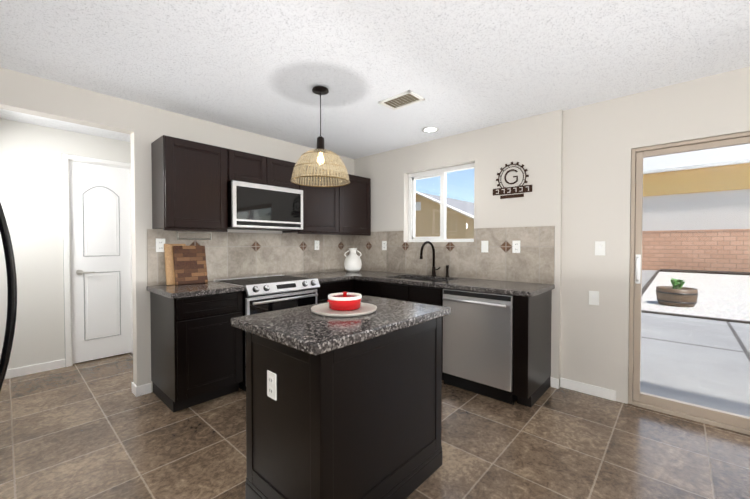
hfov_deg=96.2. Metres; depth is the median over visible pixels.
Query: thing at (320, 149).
pendant light
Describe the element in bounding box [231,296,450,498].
kitchen island
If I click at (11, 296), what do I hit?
refrigerator
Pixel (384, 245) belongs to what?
electrical outlet
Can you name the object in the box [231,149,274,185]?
upper cabinet
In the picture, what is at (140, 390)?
baseboard
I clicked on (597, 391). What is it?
baseboard
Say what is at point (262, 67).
ceiling
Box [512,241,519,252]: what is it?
electrical outlet
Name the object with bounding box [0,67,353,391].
wall
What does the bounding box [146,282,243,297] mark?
countertop
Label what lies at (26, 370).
baseboard
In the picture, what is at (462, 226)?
house
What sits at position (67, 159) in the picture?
door frame
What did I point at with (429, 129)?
recessed light
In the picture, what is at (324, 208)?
upper cabinet
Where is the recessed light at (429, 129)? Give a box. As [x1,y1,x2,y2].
[421,127,438,132]
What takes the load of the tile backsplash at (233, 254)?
attached to the wall at (144, 126)
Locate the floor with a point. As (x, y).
(95, 429)
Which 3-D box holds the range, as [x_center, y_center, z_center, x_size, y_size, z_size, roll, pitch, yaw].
[-1.038,0.754,3.299,0.683,0.925,0.756,1,1,42]
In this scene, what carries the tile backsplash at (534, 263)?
attached to the wall at (576, 162)
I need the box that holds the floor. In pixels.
[0,352,749,498]
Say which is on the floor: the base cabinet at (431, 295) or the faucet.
the base cabinet at (431, 295)
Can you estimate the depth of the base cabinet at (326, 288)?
3.55 m
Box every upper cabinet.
[151,135,230,230]
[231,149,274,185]
[275,159,302,189]
[282,165,346,234]
[343,174,370,234]
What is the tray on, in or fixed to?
on the kitchen island
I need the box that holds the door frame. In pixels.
[62,153,132,366]
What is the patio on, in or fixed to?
on the ground
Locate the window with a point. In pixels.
(414, 177)
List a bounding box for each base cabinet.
[147,290,243,411]
[316,278,353,303]
[354,278,373,296]
[374,282,401,299]
[402,278,473,379]
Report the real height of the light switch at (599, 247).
0.117 m
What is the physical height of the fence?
1.975 m
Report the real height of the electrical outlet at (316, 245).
0.117 m
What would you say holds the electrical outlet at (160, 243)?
attached to the tile backsplash at (233, 254)
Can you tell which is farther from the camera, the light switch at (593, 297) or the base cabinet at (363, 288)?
the base cabinet at (363, 288)
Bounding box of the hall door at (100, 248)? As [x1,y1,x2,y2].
[70,161,130,363]
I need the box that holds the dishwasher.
[442,288,516,404]
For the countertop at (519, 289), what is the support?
on the base cabinet at (431, 295)
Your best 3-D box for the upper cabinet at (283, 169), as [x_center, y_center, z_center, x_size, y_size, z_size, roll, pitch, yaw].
[-1.074,-0.772,3.525,0.338,0.289,0.430,1,1,42]
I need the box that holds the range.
[216,275,319,390]
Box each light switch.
[589,291,598,304]
[595,241,604,255]
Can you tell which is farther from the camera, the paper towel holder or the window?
the window
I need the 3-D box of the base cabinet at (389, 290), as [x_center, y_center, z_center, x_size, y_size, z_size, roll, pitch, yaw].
[0.399,0.774,3.636,0.499,0.876,0.618,1,1,42]
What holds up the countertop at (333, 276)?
on the base cabinet at (326, 288)
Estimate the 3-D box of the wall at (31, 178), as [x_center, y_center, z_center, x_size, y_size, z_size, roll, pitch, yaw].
[-3.056,-0.011,3.765,0.200,2.440,3.250,1,1,42]
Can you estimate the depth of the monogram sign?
3.20 m
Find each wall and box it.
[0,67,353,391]
[0,118,132,369]
[354,67,749,403]
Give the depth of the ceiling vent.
2.73 m
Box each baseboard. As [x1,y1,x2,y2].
[5,359,64,378]
[132,382,150,393]
[551,377,615,400]
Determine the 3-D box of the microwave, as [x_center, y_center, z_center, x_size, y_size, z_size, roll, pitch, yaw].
[-1.151,-0.410,3.381,0.402,0.419,0.754,1,1,42]
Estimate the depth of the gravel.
8.44 m
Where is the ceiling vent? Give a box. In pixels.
[378,90,424,110]
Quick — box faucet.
[420,241,448,276]
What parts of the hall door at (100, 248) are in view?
hall door handle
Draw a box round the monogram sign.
[493,162,531,198]
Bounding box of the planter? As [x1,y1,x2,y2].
[656,278,697,306]
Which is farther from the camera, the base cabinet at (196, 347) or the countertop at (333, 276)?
the countertop at (333, 276)
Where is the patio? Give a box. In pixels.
[640,270,749,416]
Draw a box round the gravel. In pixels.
[641,269,749,323]
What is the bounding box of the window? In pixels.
[408,163,474,241]
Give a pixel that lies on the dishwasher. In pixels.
(477, 342)
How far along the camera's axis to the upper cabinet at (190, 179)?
2.80 m
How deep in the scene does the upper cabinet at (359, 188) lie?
4.24 m
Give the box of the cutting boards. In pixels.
[164,244,207,284]
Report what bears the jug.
on the countertop at (333, 276)
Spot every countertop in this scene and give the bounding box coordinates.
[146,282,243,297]
[286,270,389,281]
[354,274,553,297]
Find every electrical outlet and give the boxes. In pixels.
[156,238,164,251]
[315,240,318,249]
[382,241,386,249]
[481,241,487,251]
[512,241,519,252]
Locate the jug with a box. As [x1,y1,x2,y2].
[344,248,361,271]
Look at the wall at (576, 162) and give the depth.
2.87 m
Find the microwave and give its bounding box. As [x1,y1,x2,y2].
[227,180,302,230]
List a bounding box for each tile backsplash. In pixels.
[147,229,354,285]
[355,226,554,283]
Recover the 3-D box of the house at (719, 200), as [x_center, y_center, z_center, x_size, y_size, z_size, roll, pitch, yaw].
[34.626,-5.446,14.435,43.500,13.055,18.500,1,1,42]
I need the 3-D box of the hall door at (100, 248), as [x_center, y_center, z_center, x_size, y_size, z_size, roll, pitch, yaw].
[-2.992,0.137,3.692,0.099,2.123,0.510,1,1,42]
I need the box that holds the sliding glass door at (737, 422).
[628,131,749,434]
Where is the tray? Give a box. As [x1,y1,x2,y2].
[311,291,376,316]
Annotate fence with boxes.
[642,229,749,271]
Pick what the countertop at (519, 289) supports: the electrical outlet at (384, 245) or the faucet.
the faucet
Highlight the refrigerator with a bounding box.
[0,202,16,391]
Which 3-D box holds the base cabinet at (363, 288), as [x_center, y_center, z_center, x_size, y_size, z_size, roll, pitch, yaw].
[0.129,0.770,3.880,0.485,0.876,0.618,1,1,42]
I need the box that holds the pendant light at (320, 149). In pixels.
[290,86,349,186]
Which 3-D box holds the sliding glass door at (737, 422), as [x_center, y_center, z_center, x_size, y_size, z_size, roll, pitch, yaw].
[2.730,0.229,2.090,1.826,2.018,0.168,1,1,42]
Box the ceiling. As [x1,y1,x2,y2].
[0,0,749,158]
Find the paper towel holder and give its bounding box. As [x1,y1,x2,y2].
[177,231,211,239]
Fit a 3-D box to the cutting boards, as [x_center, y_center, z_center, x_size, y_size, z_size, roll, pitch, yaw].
[-1.685,0.129,3.005,0.120,0.358,0.322,1,1,42]
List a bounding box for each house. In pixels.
[415,191,473,238]
[642,144,749,230]

